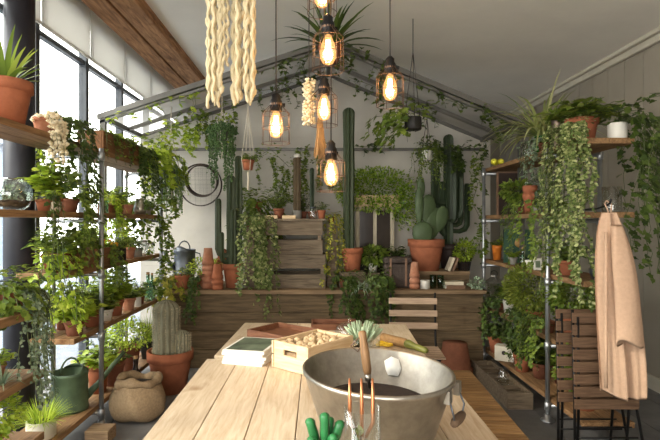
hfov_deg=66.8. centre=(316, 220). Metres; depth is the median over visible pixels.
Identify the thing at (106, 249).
pot plant
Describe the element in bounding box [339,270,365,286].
block
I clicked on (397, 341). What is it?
tool
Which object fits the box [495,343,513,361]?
box
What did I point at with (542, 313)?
pot
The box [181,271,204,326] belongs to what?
trailing creeper
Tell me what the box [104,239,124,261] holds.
flower plant
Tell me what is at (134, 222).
fern
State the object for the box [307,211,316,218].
pot
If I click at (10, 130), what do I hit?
shelving unit
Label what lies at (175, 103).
window blind
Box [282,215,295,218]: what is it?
timber offcut
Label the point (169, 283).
ivy
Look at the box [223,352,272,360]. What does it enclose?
magazine
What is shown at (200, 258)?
fern
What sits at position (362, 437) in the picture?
fork
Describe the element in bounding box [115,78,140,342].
window
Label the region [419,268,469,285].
step
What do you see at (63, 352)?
ground
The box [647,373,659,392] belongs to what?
baseboard
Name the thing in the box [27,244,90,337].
trailing ivy
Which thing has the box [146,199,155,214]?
pot plant
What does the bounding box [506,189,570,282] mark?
trailing creeper
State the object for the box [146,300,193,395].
barrel cactus
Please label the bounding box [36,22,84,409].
window
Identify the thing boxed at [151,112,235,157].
climbing ivy
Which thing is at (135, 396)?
burlap sack
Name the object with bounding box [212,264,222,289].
stack
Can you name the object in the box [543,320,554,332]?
pot
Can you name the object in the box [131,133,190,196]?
ivy
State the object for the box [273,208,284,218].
pot
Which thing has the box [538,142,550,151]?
pot
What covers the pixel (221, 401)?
table
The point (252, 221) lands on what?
trailing plant
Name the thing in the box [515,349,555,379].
leaf plant
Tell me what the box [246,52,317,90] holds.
climbing ivy
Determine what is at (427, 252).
pot
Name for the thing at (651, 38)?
trim
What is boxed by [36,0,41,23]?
window blind
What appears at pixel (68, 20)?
window blind
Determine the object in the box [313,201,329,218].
pot plant
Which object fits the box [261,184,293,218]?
herb
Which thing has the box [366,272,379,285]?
block
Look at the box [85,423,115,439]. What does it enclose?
block
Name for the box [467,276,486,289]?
plant
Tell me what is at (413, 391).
tub
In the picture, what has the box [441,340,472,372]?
clay pot
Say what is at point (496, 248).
pot plant
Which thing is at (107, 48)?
window blind
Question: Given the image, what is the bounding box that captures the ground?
[0,269,139,378]
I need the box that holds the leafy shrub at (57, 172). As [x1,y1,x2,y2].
[36,161,86,210]
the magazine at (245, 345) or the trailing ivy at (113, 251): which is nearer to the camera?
the magazine at (245, 345)
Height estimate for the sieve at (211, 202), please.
0.500 m
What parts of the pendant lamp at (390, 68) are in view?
cord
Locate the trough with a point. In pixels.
(369, 199)
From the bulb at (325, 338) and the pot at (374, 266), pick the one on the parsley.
the pot at (374, 266)
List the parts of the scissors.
handle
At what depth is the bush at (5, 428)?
2.34 m
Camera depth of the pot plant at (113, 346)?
4.29 m
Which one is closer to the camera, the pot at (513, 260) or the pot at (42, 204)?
the pot at (42, 204)
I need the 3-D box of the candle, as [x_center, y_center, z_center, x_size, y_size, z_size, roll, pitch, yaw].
[1.119,0.650,5.180,0.100,0.100,0.100,0,0,0]
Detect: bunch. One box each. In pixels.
[301,77,316,125]
[313,117,325,159]
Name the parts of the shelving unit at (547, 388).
post, post, post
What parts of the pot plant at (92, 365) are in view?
pot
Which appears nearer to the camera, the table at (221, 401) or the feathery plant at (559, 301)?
the table at (221, 401)
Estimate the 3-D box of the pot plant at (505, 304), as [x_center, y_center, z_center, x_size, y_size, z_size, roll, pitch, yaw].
[1.855,0.735,4.720,0.368,0.289,0.404,0,0,22]
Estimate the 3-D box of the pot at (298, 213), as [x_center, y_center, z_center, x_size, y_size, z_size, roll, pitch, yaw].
[-0.216,-0.069,5.400,0.100,0.090,0.100,0,0,0]
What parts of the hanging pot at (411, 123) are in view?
pot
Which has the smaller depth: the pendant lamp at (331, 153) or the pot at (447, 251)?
the pendant lamp at (331, 153)
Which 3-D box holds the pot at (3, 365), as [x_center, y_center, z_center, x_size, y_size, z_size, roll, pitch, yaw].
[-1.560,0.725,2.420,0.100,0.070,0.100,0,0,0]
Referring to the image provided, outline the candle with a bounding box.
[420,279,429,288]
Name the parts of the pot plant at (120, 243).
pot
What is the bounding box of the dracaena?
[0,26,56,123]
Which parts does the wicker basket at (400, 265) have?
lid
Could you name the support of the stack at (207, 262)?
on the wooden bench at (222, 313)
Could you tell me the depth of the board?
5.19 m
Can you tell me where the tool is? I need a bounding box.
[380,333,428,352]
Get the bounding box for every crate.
[254,252,325,287]
[259,221,322,253]
[272,329,352,374]
[471,360,532,409]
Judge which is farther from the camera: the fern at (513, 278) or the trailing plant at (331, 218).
the trailing plant at (331, 218)
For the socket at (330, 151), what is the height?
0.096 m
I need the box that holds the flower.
[30,110,69,163]
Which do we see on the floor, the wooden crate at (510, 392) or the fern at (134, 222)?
the wooden crate at (510, 392)
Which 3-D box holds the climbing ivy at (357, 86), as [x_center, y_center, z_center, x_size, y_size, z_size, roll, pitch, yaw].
[0.821,-1.273,5.439,1.010,0.584,0.154,0,0,0]
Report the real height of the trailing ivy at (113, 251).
0.353 m
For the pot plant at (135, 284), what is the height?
0.252 m
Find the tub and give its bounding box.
[302,347,465,439]
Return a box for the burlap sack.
[108,370,165,421]
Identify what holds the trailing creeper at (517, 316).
hanging from the shelving unit at (547, 388)
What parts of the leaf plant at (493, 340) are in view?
pot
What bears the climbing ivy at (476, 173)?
attached to the shelving unit at (547, 388)
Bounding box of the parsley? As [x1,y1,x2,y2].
[361,243,389,271]
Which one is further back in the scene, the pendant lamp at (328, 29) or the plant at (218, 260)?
the plant at (218, 260)
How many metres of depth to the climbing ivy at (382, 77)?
4.74 m
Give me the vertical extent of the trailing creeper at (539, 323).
0.573 m
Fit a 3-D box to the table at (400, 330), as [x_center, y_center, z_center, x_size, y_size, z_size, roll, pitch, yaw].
[0.035,1.125,3.211,1.177,0.750,0.903,0,0,3]
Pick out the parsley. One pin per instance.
(374, 262)
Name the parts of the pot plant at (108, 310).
pot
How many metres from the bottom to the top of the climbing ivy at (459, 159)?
0.451 m
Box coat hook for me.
[584,199,611,210]
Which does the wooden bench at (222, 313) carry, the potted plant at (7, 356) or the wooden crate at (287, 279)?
the wooden crate at (287, 279)
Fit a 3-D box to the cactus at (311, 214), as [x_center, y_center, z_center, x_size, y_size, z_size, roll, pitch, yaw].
[-0.055,-0.302,5.460,0.100,0.556,0.100,0,0,0]
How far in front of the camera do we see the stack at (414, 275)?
5.13 m
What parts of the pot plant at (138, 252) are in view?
pot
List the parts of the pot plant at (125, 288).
pot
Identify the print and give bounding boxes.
[535,261,540,267]
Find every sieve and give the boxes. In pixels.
[182,163,221,205]
[185,164,218,196]
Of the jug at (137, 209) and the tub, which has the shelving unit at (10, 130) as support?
the jug at (137, 209)
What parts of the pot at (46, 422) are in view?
pot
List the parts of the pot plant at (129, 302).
pot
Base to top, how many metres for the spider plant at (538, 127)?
0.683 m
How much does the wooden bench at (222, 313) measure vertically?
0.800 m
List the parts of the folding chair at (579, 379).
leg, leg, leg, leg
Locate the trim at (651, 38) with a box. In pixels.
[494,26,659,125]
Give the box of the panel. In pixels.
[496,171,517,214]
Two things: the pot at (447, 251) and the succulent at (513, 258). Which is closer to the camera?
the succulent at (513, 258)
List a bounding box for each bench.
[168,281,486,367]
[452,370,528,439]
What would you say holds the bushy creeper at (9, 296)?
on the rack
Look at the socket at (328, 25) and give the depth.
2.18 m
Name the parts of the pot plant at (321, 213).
pot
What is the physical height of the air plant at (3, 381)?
0.128 m
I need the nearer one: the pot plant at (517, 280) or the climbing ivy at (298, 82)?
the pot plant at (517, 280)
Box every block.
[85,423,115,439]
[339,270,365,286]
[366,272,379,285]
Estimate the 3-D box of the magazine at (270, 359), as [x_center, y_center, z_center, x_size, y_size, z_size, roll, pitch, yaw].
[-0.350,0.743,2.740,0.230,0.014,0.300,0,0,16]
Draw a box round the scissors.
[369,341,392,346]
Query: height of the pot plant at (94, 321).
0.287 m
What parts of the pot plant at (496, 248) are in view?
pot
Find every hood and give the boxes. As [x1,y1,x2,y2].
[64,363,88,374]
[175,246,187,249]
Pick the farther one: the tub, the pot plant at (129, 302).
the pot plant at (129, 302)
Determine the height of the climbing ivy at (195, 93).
0.444 m
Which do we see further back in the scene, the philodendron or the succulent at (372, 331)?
the philodendron
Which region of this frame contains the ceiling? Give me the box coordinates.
[86,0,659,119]
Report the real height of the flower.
0.331 m
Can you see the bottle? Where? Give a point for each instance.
(135, 359)
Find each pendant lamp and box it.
[262,0,289,145]
[307,0,336,19]
[310,4,337,127]
[312,0,343,75]
[317,0,344,192]
[376,0,403,108]
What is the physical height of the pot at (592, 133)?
0.190 m
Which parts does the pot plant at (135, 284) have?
pot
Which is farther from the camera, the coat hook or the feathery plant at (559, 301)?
the feathery plant at (559, 301)
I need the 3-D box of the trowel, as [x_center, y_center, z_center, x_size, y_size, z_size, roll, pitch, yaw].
[0.174,0.531,1.839,0.094,0.256,0.050,0,0,38]
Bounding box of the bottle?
[133,355,140,371]
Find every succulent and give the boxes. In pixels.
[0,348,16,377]
[344,320,382,346]
[505,248,520,264]
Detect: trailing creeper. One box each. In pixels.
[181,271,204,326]
[478,284,503,345]
[498,296,550,367]
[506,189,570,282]
[511,301,558,370]
[516,135,550,184]
[530,111,599,312]
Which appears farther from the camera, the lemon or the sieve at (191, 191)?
the sieve at (191, 191)
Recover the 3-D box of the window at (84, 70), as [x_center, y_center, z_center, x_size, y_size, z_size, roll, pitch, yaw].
[-2.155,-0.230,5.007,0.070,3.340,0.830,0,0,0]
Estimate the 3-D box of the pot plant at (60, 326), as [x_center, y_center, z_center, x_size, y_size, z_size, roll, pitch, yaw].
[-1.816,0.604,3.596,0.417,0.352,0.375,0,0,0]
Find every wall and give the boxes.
[140,78,489,346]
[500,42,659,378]
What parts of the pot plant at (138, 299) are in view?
pot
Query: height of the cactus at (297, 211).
0.706 m
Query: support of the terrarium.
on the shelving unit at (10, 130)
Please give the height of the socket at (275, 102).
0.096 m
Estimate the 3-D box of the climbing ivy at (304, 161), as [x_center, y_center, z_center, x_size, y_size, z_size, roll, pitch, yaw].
[-0.275,-0.537,5.540,0.911,0.767,0.364,0,0,0]
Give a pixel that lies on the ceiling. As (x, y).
(483, 50)
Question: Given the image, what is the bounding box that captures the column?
[3,0,35,430]
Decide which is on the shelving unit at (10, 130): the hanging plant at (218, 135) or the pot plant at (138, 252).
the pot plant at (138, 252)
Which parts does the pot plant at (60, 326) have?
pot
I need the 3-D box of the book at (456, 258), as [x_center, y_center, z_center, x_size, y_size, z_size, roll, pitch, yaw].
[1.482,0.465,5.410,0.077,0.147,0.140,0,0,0]
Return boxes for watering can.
[41,351,124,415]
[163,241,200,273]
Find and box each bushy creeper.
[0,264,46,330]
[125,135,161,209]
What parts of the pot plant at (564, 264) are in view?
pot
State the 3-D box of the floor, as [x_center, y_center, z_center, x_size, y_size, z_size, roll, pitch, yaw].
[0.277,1.530,2.950,5.754,0.060,10.700,0,0,0]
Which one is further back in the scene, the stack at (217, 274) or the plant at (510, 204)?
the stack at (217, 274)
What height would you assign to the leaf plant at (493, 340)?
0.334 m
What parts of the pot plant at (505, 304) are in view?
pot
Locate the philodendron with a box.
[530,96,623,141]
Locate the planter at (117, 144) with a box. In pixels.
[77,126,141,166]
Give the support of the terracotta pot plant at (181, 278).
on the wooden bench at (222, 313)
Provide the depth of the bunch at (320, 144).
2.88 m
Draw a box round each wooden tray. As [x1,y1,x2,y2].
[247,322,328,338]
[311,319,355,329]
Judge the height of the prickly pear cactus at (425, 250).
1.035 m
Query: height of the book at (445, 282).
0.035 m
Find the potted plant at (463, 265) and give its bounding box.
[452,240,476,270]
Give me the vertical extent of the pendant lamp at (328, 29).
1.168 m
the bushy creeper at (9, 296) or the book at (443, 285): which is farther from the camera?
the book at (443, 285)
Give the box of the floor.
[0,313,659,439]
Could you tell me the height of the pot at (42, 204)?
0.070 m
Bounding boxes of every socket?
[270,92,281,112]
[318,76,329,96]
[321,13,334,37]
[325,140,336,160]
[384,55,395,76]
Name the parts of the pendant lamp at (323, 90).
cord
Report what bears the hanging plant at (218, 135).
hanging from the metal frame
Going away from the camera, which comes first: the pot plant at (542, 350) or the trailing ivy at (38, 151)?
the trailing ivy at (38, 151)
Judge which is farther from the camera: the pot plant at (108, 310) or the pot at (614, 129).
the pot plant at (108, 310)
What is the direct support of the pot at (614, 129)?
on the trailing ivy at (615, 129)
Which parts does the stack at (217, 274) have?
clay pot, clay pot, clay pot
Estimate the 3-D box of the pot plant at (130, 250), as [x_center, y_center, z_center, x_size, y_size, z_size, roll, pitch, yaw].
[-1.665,0.231,4.418,0.181,0.199,0.172,0,0,-41]
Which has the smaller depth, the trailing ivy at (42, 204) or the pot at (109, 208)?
the trailing ivy at (42, 204)
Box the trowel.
[350,330,371,388]
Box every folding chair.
[555,306,628,439]
[571,310,643,439]
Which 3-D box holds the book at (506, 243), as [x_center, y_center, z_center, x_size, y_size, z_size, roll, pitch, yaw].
[1.920,0.240,4.804,0.240,0.320,0.043,0,0,8]
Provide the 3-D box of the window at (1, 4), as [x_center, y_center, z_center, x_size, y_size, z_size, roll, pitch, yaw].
[-2.155,-0.230,3.347,0.070,3.340,0.850,0,0,0]
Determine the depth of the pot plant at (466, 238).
5.63 m
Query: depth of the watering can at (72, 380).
3.50 m
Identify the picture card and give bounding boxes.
[533,258,541,269]
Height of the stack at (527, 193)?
0.245 m
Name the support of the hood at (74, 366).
attached to the watering can at (72, 380)
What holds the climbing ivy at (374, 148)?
attached to the metal frame
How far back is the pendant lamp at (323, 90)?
2.54 m
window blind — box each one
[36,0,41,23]
[41,0,90,58]
[90,10,124,83]
[124,42,150,98]
[151,66,171,113]
[172,86,188,121]
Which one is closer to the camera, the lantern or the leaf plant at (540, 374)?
the leaf plant at (540, 374)
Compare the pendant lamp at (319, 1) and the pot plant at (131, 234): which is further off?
the pot plant at (131, 234)
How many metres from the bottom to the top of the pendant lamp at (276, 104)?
1.463 m
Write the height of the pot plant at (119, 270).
0.413 m
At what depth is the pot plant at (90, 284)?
4.02 m
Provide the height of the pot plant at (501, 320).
0.398 m
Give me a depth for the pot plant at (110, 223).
4.49 m
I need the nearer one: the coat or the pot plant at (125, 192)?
the coat
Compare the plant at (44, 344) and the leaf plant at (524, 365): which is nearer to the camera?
the plant at (44, 344)
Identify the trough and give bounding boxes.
[333,165,416,230]
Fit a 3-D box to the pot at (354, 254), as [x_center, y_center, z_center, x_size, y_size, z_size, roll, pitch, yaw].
[0.377,0.415,5.380,0.240,0.250,0.240,0,0,0]
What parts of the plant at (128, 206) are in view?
pot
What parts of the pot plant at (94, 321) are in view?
pot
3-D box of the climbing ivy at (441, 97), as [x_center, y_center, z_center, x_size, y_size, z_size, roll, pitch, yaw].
[1.424,-1.029,4.764,0.992,0.585,0.203,0,0,0]
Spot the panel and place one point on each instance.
(501, 176)
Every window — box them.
[0,3,2,422]
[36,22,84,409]
[79,53,120,365]
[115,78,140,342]
[142,97,168,133]
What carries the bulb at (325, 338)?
in the crate at (282, 358)
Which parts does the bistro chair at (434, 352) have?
leg, leg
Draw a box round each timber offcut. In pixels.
[265,215,277,218]
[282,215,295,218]
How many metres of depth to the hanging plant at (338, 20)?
3.98 m
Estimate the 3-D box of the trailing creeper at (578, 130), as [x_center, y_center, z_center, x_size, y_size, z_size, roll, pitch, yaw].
[1.706,-0.068,3.419,0.421,1.344,0.485,0,0,32]
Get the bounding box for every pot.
[0,75,33,123]
[0,293,16,304]
[1,361,6,377]
[2,394,72,439]
[35,199,51,210]
[62,199,79,211]
[104,205,114,212]
[146,346,193,395]
[222,263,242,287]
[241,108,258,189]
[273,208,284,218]
[292,210,301,218]
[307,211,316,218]
[342,247,362,271]
[361,53,435,151]
[369,264,376,271]
[406,120,445,189]
[408,239,444,270]
[440,243,458,268]
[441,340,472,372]
[508,257,517,264]
[525,308,544,323]
[532,363,550,379]
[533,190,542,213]
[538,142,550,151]
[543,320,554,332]
[564,116,599,141]
[607,122,627,137]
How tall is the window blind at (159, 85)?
0.470 m
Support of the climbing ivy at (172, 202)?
attached to the shelving unit at (10, 130)
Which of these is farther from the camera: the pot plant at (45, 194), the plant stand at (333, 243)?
the plant stand at (333, 243)
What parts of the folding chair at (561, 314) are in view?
leg, leg, leg, leg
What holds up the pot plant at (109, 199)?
on the shelving unit at (10, 130)
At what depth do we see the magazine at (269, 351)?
2.60 m
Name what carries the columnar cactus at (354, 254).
on the block at (359, 276)
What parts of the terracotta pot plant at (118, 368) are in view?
pot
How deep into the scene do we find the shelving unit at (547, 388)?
3.75 m
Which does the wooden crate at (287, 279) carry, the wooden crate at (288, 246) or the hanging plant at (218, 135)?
the wooden crate at (288, 246)
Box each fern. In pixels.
[107,192,165,265]
[186,256,219,286]
[501,260,570,323]
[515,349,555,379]
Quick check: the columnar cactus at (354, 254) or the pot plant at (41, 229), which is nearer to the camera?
the pot plant at (41, 229)
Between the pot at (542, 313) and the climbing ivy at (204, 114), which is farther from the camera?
the climbing ivy at (204, 114)
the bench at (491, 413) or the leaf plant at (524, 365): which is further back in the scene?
the leaf plant at (524, 365)
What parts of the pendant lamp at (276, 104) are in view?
cord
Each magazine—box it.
[222,349,271,357]
[222,358,271,366]
[223,337,275,354]
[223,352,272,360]
[223,353,273,363]
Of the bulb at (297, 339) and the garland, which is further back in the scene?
the bulb at (297, 339)
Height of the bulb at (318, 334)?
0.045 m
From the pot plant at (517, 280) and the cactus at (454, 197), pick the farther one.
the cactus at (454, 197)
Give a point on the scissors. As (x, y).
(379, 343)
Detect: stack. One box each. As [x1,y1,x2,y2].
[202,248,213,288]
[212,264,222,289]
[409,262,419,288]
[522,185,537,213]
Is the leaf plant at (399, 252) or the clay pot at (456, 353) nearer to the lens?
the clay pot at (456, 353)
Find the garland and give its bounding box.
[205,0,256,108]
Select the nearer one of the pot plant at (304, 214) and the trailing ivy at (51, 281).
the trailing ivy at (51, 281)
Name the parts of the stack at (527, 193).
clay pot, clay pot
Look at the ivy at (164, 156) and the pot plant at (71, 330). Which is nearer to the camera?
the pot plant at (71, 330)
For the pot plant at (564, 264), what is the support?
on the shelving unit at (547, 388)
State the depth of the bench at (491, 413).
2.80 m
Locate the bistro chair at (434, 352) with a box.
[389,292,445,361]
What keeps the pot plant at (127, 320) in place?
on the shelving unit at (10, 130)
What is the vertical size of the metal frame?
3.258 m
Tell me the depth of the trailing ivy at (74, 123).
3.29 m
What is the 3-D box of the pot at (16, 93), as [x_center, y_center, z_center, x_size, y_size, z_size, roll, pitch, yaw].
[-1.720,-0.647,2.748,0.290,0.235,0.290,0,0,0]
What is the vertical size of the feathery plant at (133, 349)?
0.462 m
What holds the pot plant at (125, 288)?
on the shelving unit at (10, 130)
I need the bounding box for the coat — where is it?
[595,200,647,401]
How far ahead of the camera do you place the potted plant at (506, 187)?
4.52 m
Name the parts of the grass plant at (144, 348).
pot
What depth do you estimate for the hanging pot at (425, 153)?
5.26 m
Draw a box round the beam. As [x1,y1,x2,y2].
[81,0,224,110]
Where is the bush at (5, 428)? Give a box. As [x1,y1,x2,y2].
[0,392,28,439]
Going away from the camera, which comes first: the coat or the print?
the coat
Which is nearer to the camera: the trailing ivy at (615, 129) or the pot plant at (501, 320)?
the trailing ivy at (615, 129)
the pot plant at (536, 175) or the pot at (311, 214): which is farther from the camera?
the pot at (311, 214)
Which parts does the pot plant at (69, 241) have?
pot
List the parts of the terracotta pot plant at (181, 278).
pot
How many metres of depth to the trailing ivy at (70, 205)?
3.35 m
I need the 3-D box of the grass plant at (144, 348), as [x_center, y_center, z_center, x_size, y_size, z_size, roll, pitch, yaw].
[-1.642,1.108,4.903,0.388,0.464,0.380,0,0,24]
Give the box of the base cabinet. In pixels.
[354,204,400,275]
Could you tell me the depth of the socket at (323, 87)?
2.53 m
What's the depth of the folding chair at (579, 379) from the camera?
3.11 m
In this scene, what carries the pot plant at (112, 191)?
on the shelving unit at (10, 130)
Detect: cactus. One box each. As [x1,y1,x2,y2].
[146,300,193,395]
[215,156,242,287]
[292,153,301,218]
[307,168,316,218]
[342,108,362,271]
[408,177,447,270]
[431,134,469,268]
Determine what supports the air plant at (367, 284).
on the wooden bench at (222, 313)
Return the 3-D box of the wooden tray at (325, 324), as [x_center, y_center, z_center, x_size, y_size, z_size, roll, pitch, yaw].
[0.120,0.730,3.530,0.320,0.040,0.200,0,0,0]
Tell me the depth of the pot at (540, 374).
4.19 m
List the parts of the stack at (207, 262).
clay pot, clay pot, clay pot, clay pot, clay pot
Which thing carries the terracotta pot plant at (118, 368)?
on the shelving unit at (10, 130)
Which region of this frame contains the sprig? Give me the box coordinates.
[351,425,363,439]
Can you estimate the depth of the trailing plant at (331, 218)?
5.27 m
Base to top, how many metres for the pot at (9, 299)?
0.100 m
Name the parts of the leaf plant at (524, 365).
pot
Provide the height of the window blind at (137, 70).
0.470 m
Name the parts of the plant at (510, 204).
pot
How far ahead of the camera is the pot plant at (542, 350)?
4.08 m
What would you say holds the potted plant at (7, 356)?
on the rack
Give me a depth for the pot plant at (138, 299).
4.54 m
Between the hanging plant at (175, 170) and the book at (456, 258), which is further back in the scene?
the book at (456, 258)
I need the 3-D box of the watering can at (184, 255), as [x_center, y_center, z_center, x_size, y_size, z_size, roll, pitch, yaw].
[-1.472,0.397,5.477,0.388,0.367,0.240,0,0,-8]
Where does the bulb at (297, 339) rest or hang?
in the crate at (282, 358)
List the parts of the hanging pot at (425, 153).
pot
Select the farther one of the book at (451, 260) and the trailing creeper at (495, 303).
the book at (451, 260)
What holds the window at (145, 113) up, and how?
in the wall
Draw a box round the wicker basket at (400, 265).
[382,256,411,287]
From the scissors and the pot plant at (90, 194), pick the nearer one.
the scissors
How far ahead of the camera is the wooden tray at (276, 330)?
3.33 m
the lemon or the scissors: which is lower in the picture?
the scissors
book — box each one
[442,284,464,288]
[443,280,463,284]
[445,257,454,270]
[451,257,458,270]
[503,229,529,262]
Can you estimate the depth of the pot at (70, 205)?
3.36 m
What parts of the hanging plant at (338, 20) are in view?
pot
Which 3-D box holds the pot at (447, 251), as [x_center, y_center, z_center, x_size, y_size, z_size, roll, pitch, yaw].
[1.508,0.400,5.720,0.240,0.280,0.240,0,0,0]
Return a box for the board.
[259,219,325,220]
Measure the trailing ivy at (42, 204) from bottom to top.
0.650 m
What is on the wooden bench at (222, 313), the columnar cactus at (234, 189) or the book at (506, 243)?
the columnar cactus at (234, 189)
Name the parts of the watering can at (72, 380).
handle, spout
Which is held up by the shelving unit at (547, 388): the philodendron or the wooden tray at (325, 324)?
the philodendron
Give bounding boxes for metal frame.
[97,42,524,347]
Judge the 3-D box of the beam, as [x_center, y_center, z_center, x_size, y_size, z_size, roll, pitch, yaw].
[-1.715,-1.940,2.900,0.430,0.280,10.600,0,0,0]
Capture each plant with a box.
[0,363,24,390]
[1,277,58,410]
[15,151,81,198]
[20,229,95,270]
[32,222,65,268]
[39,295,112,336]
[41,190,65,210]
[43,282,90,329]
[61,222,109,268]
[70,346,122,393]
[72,276,109,293]
[73,286,118,326]
[77,184,108,201]
[77,223,112,244]
[77,333,123,358]
[88,184,121,204]
[90,266,132,284]
[92,275,135,315]
[97,219,131,244]
[98,198,123,213]
[104,186,135,203]
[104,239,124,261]
[104,300,120,320]
[104,315,140,352]
[106,237,133,259]
[106,318,151,371]
[107,347,133,386]
[117,233,140,246]
[119,195,139,213]
[122,288,143,310]
[125,236,138,258]
[128,287,147,306]
[129,240,145,256]
[130,313,152,358]
[131,278,152,303]
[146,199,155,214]
[159,130,184,214]
[172,268,192,289]
[205,110,238,190]
[216,249,226,270]
[224,187,285,252]
[234,205,281,319]
[272,0,381,64]
[288,193,314,218]
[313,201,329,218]
[319,209,346,286]
[348,277,371,297]
[356,268,387,289]
[388,246,410,255]
[453,237,477,260]
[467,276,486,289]
[477,319,513,352]
[480,69,613,159]
[488,240,502,259]
[492,284,531,314]
[495,280,535,295]
[496,320,514,335]
[497,176,531,203]
[498,328,551,372]
[499,196,524,241]
[524,174,555,212]
[531,341,569,383]
[539,234,590,274]
[540,279,595,332]
[550,342,593,411]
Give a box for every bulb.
[294,337,302,343]
[308,335,315,342]
[315,332,322,337]
[323,336,330,341]
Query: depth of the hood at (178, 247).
5.39 m
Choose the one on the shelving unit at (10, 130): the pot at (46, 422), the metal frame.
the pot at (46, 422)
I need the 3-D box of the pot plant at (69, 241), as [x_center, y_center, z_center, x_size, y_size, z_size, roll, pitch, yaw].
[-1.689,0.192,3.292,0.400,0.276,0.410,0,0,9]
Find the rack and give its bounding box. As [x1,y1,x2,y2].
[0,310,43,439]
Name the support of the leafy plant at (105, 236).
on the shelving unit at (10, 130)
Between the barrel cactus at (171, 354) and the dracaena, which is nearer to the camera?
the dracaena
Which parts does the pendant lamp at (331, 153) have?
cord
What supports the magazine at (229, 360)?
on the magazine at (270, 359)
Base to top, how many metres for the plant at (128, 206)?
0.178 m
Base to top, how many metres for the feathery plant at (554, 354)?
0.507 m
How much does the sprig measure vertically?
0.199 m
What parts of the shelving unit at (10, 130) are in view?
post, post, post, post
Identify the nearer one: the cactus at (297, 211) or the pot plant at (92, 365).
the pot plant at (92, 365)
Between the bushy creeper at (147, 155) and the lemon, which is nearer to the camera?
the bushy creeper at (147, 155)
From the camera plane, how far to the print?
4.07 m
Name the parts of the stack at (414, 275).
clay pot, clay pot, clay pot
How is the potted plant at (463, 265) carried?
on the step
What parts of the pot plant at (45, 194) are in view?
pot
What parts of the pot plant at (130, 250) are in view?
pot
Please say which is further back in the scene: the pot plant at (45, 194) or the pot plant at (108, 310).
the pot plant at (108, 310)
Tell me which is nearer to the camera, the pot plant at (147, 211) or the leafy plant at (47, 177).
the leafy plant at (47, 177)
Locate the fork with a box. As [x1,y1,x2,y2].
[348,378,374,439]
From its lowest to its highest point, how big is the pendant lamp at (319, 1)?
0.854 m
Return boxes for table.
[143,359,497,439]
[214,323,424,358]
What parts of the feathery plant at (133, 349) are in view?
pot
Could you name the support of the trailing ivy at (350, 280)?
on the wooden bench at (222, 313)
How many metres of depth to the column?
3.29 m
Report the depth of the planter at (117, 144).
3.95 m
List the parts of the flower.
pot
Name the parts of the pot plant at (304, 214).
pot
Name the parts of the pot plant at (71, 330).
pot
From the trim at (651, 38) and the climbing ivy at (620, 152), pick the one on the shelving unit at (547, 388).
the climbing ivy at (620, 152)
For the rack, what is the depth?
2.41 m
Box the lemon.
[491,159,496,164]
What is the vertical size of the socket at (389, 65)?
0.096 m
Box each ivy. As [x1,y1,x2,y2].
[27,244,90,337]
[29,191,68,299]
[34,148,49,188]
[48,184,105,275]
[51,111,108,225]
[96,194,128,234]
[104,243,128,287]
[106,87,224,127]
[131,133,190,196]
[146,267,186,312]
[148,170,179,301]
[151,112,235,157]
[156,97,238,144]
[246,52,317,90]
[253,142,331,204]
[255,70,327,111]
[326,268,364,323]
[332,43,405,112]
[346,77,438,128]
[355,143,391,154]
[362,266,396,323]
[415,82,512,143]
[415,135,488,173]
[467,149,489,263]
[593,103,659,283]
[614,93,659,209]
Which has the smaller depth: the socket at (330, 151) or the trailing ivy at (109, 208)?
the socket at (330, 151)
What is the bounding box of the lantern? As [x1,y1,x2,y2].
[485,270,502,306]
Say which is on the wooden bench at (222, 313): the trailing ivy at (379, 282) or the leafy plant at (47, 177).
the trailing ivy at (379, 282)
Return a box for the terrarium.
[0,184,30,206]
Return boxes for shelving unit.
[0,116,163,439]
[481,138,634,427]
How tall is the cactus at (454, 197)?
1.530 m
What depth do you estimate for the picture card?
4.07 m
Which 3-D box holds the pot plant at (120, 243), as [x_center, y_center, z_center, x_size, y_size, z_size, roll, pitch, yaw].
[-1.654,0.233,4.205,0.244,0.195,0.214,0,0,-24]
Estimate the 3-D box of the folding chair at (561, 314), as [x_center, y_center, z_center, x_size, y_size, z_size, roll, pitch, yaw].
[1.770,1.031,3.243,0.478,0.942,0.123,0,0,0]
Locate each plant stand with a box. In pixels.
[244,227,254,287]
[327,223,335,285]
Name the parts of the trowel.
handle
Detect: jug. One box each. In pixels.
[133,198,146,214]
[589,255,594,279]
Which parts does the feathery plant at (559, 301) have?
pot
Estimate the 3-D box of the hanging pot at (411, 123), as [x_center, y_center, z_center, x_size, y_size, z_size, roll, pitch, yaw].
[0.695,-1.180,4.344,0.649,1.199,0.646,0,0,22]
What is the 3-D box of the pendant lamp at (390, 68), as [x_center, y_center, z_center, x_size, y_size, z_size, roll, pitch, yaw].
[0.365,-1.191,2.500,0.141,1.234,0.142,0,0,-6]

